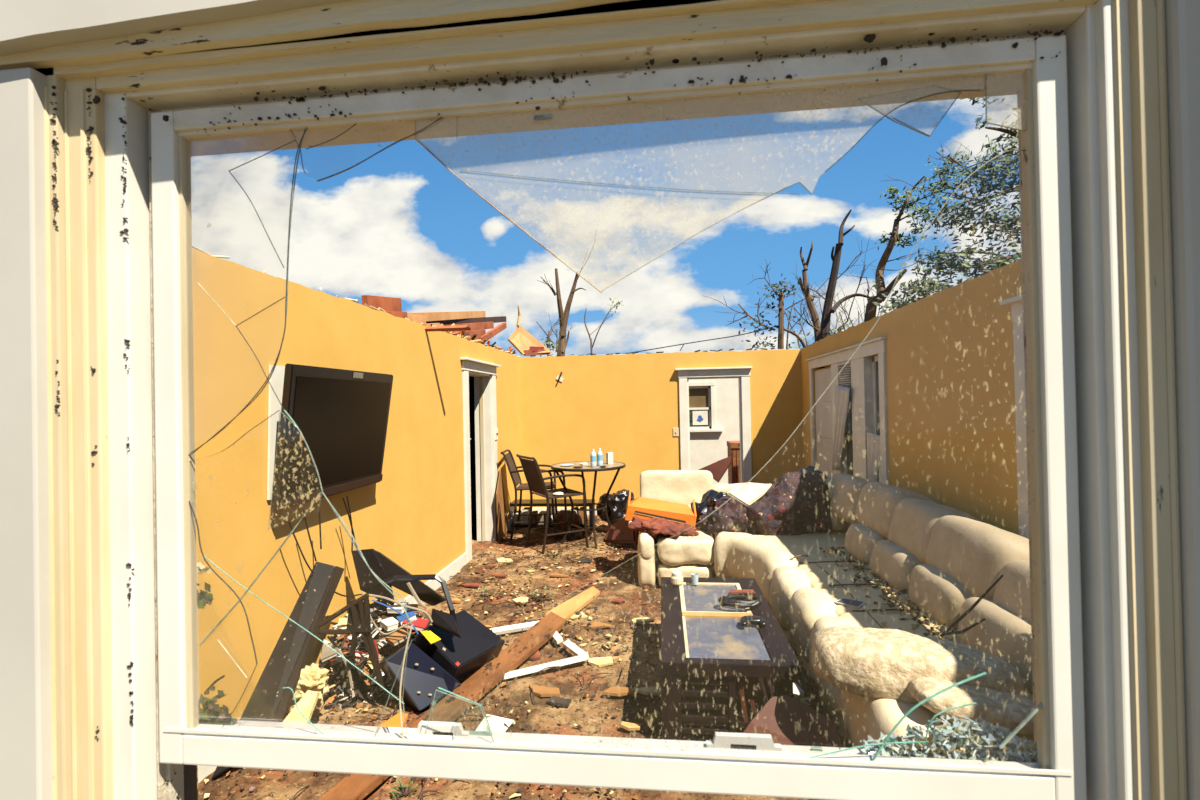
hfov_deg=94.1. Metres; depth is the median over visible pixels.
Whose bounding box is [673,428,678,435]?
light switch
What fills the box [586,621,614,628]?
scrap
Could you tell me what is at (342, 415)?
television
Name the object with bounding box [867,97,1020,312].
leafy tree
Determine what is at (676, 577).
jar
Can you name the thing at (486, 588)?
tuft
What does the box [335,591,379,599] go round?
cable
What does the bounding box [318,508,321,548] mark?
cable
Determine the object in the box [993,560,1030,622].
cushion
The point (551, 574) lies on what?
scrap
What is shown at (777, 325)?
power line
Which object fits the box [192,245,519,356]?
trim
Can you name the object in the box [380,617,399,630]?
book
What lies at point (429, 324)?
roof beam
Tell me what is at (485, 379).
door frame
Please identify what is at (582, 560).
chip
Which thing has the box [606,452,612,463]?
box
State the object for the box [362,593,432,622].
loose cable
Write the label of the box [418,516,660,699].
litter
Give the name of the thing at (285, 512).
cable
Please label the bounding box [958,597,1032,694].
lumbar cushion
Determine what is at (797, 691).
book
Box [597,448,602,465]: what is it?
water bottle
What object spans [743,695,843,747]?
board
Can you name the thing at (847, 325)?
bush
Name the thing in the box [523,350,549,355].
roof beam
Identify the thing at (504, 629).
trim piece
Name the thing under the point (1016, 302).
window
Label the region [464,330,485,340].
roof beam
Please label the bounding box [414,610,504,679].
case
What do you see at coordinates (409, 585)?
loose cable
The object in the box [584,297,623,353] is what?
sapling
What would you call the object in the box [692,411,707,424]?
window sticker
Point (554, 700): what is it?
chip
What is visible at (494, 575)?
chip
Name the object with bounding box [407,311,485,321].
roof beam
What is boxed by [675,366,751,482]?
door frame
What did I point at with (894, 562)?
lumbar cushion
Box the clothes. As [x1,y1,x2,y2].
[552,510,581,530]
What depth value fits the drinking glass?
3.68 m
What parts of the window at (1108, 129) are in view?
moulding, frame casing, sash rail, moulding, frame casing, sash rail, sash rail, rail, crumbled glass, sash rail, frame casing, moulding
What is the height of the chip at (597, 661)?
0.028 m
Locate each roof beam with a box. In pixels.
[361,295,401,311]
[386,311,407,317]
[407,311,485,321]
[407,314,425,323]
[423,323,439,326]
[426,316,505,324]
[444,322,493,330]
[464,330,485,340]
[479,322,506,341]
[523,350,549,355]
[530,346,543,350]
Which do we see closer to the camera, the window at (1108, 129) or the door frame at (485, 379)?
the window at (1108, 129)
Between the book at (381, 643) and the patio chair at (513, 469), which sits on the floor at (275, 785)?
the patio chair at (513, 469)
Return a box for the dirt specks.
[50,29,1065,739]
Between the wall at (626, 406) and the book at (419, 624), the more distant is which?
the wall at (626, 406)
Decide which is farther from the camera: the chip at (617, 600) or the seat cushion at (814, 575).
the chip at (617, 600)
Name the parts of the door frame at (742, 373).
casing, cap moulding, head casing, casing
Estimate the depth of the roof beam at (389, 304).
4.74 m
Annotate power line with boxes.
[624,325,777,353]
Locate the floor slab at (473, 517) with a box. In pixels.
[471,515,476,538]
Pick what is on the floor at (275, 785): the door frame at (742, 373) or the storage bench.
the storage bench
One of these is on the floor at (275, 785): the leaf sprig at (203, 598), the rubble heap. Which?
the rubble heap
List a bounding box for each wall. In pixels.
[192,249,524,719]
[197,765,197,799]
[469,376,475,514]
[522,349,803,506]
[603,349,787,484]
[799,259,1021,534]
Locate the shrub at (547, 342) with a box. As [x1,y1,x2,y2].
[541,310,570,355]
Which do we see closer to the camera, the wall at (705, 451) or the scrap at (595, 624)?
the scrap at (595, 624)
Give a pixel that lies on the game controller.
(751, 619)
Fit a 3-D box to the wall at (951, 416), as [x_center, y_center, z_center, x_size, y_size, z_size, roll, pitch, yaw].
[2.475,0.465,4.201,0.140,2.440,7.240,-1,0,6]
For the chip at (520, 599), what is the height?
0.033 m
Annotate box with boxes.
[431,609,460,637]
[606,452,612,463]
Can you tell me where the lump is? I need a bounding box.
[286,663,328,713]
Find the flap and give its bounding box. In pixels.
[699,456,731,481]
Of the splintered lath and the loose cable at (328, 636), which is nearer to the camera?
the loose cable at (328, 636)
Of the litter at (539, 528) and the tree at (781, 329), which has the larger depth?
the tree at (781, 329)
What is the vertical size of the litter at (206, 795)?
0.066 m
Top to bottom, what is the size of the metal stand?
0.511 m
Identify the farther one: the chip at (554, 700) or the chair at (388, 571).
the chair at (388, 571)
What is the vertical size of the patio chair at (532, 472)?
1.066 m
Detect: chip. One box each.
[461,583,478,586]
[491,574,506,577]
[496,558,512,562]
[512,597,527,604]
[526,650,540,660]
[546,696,570,707]
[570,612,587,618]
[577,559,591,563]
[588,656,612,666]
[611,597,625,602]
[621,721,640,730]
[632,617,653,623]
[636,686,660,695]
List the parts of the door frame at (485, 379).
casing, head casing, cap moulding, casing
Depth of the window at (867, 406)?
5.55 m
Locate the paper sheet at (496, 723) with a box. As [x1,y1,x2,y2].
[475,714,513,731]
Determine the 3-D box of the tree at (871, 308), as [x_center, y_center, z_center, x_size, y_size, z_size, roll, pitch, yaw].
[6.023,-1.668,10.396,2.435,6.667,1.356,-1,-1,21]
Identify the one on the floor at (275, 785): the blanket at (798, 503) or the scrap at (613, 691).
the scrap at (613, 691)
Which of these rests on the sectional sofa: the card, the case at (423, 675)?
the card
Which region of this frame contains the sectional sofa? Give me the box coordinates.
[625,470,1033,753]
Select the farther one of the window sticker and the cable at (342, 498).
the window sticker
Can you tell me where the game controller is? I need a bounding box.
[740,615,765,626]
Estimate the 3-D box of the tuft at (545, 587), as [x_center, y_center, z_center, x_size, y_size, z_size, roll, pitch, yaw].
[-0.474,1.582,4.565,0.198,0.074,0.181,-1,0,6]
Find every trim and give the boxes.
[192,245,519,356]
[530,348,788,356]
[804,276,978,347]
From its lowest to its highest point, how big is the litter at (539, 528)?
0.063 m
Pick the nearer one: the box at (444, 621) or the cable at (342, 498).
the box at (444, 621)
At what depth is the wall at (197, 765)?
1.05 m
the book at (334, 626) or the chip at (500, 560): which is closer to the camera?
the book at (334, 626)
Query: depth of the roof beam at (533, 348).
10.29 m
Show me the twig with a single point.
(223, 676)
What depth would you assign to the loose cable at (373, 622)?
3.00 m
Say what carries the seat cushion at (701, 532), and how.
on the sectional sofa
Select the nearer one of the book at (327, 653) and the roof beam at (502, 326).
the book at (327, 653)
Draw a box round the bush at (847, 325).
[750,271,911,348]
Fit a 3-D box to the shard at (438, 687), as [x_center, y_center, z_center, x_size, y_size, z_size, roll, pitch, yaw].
[-0.231,0.501,0.887,0.131,0.087,0.003,-1,0,6]
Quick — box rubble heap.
[319,598,431,709]
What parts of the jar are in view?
lid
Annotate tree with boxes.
[536,234,595,356]
[705,262,825,349]
[791,209,879,368]
[794,242,820,341]
[850,141,988,321]
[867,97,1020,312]
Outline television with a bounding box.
[272,363,392,509]
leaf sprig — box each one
[196,562,210,573]
[197,582,212,608]
[198,686,236,724]
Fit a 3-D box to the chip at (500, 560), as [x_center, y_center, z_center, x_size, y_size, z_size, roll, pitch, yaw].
[-0.970,1.632,5.676,0.177,0.032,0.095,-1,0,6]
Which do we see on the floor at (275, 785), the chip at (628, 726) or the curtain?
the chip at (628, 726)
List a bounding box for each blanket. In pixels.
[696,495,752,542]
[744,465,832,535]
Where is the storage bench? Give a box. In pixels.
[509,499,594,527]
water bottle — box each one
[590,449,595,466]
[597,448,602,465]
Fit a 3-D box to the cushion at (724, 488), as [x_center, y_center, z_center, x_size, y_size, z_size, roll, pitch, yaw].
[1.519,1.052,5.962,0.690,0.339,0.277,-1,0,6]
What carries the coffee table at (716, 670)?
on the floor at (275, 785)
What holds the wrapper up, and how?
on the floor at (275, 785)
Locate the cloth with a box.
[627,516,698,537]
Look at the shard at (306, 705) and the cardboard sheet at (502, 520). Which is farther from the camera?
the cardboard sheet at (502, 520)
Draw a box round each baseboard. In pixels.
[198,511,521,782]
[532,507,625,515]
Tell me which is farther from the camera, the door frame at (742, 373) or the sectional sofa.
the door frame at (742, 373)
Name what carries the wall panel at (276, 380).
attached to the wall at (414, 516)
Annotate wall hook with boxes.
[556,372,563,381]
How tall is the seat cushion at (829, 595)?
0.243 m
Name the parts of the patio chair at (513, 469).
post, post, arm and leg, sling seat, arm and leg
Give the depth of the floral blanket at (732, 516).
4.84 m
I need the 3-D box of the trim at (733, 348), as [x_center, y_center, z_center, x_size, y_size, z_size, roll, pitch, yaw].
[0.800,-0.678,7.934,3.659,0.045,0.022,-1,0,6]
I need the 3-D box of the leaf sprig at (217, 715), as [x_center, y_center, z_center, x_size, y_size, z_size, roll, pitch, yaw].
[-0.653,0.514,0.928,0.104,0.076,0.043,-1,0,6]
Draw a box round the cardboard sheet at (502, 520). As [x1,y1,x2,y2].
[496,468,507,541]
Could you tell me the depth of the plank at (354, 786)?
3.02 m
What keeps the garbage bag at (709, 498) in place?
on the sectional sofa
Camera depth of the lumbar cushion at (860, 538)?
3.90 m
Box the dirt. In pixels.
[819,546,959,641]
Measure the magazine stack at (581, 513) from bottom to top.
0.202 m
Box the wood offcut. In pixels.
[379,712,407,727]
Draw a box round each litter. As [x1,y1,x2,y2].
[203,689,657,799]
[292,528,637,799]
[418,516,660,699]
[787,639,847,747]
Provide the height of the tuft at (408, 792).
0.045 m
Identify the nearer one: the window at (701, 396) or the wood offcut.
the wood offcut
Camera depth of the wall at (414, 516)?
3.11 m
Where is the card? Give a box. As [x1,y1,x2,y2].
[834,598,865,607]
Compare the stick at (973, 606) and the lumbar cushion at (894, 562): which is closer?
the stick at (973, 606)
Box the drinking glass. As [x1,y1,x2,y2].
[691,573,698,584]
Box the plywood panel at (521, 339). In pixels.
[508,325,550,354]
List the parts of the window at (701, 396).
pane, pane, sash, casing, sill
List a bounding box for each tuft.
[390,778,418,797]
[476,587,499,597]
[530,586,551,597]
[546,547,563,556]
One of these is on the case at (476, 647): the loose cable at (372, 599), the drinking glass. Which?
the loose cable at (372, 599)
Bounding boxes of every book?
[321,640,338,662]
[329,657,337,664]
[332,624,346,628]
[354,651,368,657]
[376,639,388,647]
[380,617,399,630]
[385,629,408,646]
[387,602,408,613]
[396,610,416,625]
[402,617,428,630]
[407,604,418,611]
[793,683,803,697]
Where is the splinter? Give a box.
[516,306,520,326]
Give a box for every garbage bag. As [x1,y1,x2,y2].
[596,489,633,524]
[691,489,726,526]
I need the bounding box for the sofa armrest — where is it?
[811,627,1023,705]
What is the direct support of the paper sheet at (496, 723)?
on the floor at (275, 785)
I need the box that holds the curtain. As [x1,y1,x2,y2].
[832,385,849,469]
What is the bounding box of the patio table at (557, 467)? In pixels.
[551,461,625,548]
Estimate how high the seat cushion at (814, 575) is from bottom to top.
0.244 m
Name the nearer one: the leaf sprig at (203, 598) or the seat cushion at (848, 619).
the leaf sprig at (203, 598)
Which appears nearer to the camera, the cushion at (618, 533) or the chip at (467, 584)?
the chip at (467, 584)
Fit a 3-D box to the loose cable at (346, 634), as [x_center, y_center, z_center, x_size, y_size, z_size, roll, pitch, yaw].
[-1.359,1.282,2.961,0.045,0.084,0.009,-1,0,-12]
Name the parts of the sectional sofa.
armrest, arm, drawer, footrest panel, footrest panel, corner seat, footrest panel, footrest panel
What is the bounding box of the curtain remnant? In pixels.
[867,432,879,481]
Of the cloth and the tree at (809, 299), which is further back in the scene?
the tree at (809, 299)
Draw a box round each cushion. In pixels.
[603,517,638,544]
[640,470,712,504]
[655,527,707,548]
[713,482,761,492]
[727,484,771,505]
[798,563,886,588]
[821,587,921,615]
[824,476,850,530]
[830,473,872,523]
[838,612,961,642]
[844,523,888,563]
[855,482,935,539]
[869,540,921,592]
[888,498,981,563]
[908,564,972,628]
[926,515,1028,599]
[930,691,1033,753]
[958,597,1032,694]
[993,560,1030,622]
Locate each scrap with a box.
[529,684,559,696]
[550,573,568,577]
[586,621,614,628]
[603,687,637,695]
[729,589,755,593]
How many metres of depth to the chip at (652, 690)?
3.04 m
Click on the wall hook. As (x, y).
(559, 378)
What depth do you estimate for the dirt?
3.17 m
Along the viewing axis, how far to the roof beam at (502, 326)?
8.05 m
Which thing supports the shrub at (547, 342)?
on the ground
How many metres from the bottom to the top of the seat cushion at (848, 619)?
0.245 m
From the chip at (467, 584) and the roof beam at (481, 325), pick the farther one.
the roof beam at (481, 325)
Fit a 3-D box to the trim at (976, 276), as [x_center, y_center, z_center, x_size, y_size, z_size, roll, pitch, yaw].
[2.428,-0.740,4.439,0.056,0.046,6.491,-1,0,6]
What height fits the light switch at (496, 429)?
0.140 m
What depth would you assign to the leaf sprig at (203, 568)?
0.93 m
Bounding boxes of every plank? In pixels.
[318,612,566,799]
[546,586,599,619]
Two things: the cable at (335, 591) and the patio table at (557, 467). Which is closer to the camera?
the cable at (335, 591)
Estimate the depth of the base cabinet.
8.71 m
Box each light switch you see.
[495,428,497,439]
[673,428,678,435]
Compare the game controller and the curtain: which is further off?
the curtain
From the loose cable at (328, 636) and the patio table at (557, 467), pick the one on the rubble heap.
the loose cable at (328, 636)
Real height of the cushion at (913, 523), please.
0.415 m
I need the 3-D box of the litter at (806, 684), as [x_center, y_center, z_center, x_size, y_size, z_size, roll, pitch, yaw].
[1.072,1.540,3.049,0.289,0.111,1.763,-1,0,6]
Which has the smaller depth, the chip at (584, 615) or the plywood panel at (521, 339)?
the chip at (584, 615)
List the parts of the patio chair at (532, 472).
rail, post, post, arm and leg, sling seat, arm and leg, seat rail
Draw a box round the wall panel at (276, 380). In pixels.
[267,365,284,499]
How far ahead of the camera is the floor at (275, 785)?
3.17 m
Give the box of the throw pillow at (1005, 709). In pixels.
[908,676,1033,734]
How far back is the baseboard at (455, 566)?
4.97 m
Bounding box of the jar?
[670,571,682,585]
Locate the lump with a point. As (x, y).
(318, 678)
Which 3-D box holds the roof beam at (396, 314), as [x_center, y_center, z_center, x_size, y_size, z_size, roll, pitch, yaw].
[-1.795,-0.720,4.848,0.050,0.158,0.468,-1,0,6]
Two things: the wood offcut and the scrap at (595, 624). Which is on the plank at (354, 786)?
the wood offcut
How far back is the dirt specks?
0.84 m
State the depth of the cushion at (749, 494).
4.88 m
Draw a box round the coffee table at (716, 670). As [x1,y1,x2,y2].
[661,577,801,739]
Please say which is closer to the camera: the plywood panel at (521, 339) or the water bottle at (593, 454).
the water bottle at (593, 454)
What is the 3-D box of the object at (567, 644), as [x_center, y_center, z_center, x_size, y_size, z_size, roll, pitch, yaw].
[-0.152,1.567,3.499,0.050,0.050,0.239,-1,-1,-34]
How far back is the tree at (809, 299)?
13.58 m
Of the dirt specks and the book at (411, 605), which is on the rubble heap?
the book at (411, 605)
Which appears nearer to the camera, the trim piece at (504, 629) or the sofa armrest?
the sofa armrest
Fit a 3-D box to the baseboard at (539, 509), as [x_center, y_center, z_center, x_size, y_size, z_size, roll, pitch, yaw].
[0.019,1.600,7.977,2.243,0.130,0.020,-1,0,6]
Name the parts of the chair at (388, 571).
panel, lid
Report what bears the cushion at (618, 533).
on the floor at (275, 785)
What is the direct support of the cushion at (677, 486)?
on the sectional sofa
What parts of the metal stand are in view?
bracket plate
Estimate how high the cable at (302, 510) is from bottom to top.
0.302 m
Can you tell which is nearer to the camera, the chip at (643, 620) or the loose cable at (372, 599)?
the loose cable at (372, 599)
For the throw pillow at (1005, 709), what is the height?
0.128 m
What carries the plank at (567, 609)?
on the floor at (275, 785)
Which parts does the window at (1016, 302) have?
casing, casing, casing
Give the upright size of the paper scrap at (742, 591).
0.012 m
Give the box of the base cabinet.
[727,441,740,483]
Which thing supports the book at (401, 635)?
on the rubble heap
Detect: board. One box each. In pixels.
[211,562,343,779]
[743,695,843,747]
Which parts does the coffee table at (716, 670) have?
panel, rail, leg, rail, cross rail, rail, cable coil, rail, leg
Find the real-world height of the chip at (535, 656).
0.030 m
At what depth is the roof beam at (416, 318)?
5.39 m
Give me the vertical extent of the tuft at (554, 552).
0.080 m
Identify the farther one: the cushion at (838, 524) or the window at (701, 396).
the window at (701, 396)
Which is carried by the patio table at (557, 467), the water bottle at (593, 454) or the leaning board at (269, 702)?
the water bottle at (593, 454)
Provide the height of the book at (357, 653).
0.084 m
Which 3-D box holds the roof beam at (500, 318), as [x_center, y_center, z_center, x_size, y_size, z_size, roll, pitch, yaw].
[-1.839,-1.152,8.180,0.050,0.767,3.988,-1,0,3]
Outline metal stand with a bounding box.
[318,593,383,690]
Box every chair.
[352,549,456,622]
[501,449,558,539]
[516,454,588,553]
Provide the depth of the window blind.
5.84 m
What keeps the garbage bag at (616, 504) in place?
on the floor at (275, 785)
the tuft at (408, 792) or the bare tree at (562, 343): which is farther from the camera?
the bare tree at (562, 343)
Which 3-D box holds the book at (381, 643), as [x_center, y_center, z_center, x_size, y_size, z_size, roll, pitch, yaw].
[-1.231,1.382,3.193,0.093,0.060,0.066,-1,-1,-38]
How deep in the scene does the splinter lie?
9.96 m
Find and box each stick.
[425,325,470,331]
[940,575,1003,636]
[943,618,985,634]
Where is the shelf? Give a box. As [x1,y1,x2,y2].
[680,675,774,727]
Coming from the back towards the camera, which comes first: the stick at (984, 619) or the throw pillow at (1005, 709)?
the stick at (984, 619)
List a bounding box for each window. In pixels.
[0,0,1199,799]
[689,382,722,435]
[806,337,888,483]
[999,295,1028,537]
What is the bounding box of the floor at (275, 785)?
[198,515,848,799]
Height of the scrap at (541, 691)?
0.026 m
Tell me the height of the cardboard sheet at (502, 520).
0.948 m
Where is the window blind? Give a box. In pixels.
[837,361,850,387]
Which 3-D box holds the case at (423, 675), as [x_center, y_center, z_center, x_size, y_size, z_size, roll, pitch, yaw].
[-0.958,1.469,2.995,0.371,0.363,0.284,-1,-1,-37]
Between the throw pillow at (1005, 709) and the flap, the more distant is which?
the flap
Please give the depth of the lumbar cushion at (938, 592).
2.82 m
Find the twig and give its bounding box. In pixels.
[204,675,224,693]
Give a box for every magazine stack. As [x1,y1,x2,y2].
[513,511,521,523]
[521,507,529,523]
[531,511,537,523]
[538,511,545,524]
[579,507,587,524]
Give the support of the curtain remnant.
hanging from the window at (867, 406)
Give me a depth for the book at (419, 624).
3.22 m
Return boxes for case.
[379,643,460,710]
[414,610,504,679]
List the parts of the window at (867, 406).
casing, shutter panel, shutter moulding, casing, casing, sash, pane, pane, sash, pane, pane, casing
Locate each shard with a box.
[283,690,319,722]
[425,687,491,734]
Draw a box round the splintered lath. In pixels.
[431,323,515,354]
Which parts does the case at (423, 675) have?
panel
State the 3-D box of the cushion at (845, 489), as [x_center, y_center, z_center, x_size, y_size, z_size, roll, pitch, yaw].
[2.171,0.844,4.720,0.418,0.418,0.686,-1,0,6]
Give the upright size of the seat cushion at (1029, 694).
0.243 m
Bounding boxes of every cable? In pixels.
[285,512,313,573]
[302,510,316,560]
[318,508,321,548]
[327,635,353,688]
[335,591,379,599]
[340,634,347,649]
[342,498,357,548]
[346,496,352,551]
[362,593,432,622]
[370,615,414,634]
[372,599,418,633]
[407,582,424,606]
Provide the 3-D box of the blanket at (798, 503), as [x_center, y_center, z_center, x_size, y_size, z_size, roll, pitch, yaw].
[1.710,0.962,4.993,1.013,0.741,0.595,-1,0,-8]
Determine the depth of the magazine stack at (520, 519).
7.37 m
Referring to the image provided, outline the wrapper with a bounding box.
[644,711,661,725]
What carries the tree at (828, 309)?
on the ground
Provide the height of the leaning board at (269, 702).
0.741 m
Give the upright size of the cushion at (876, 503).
0.416 m

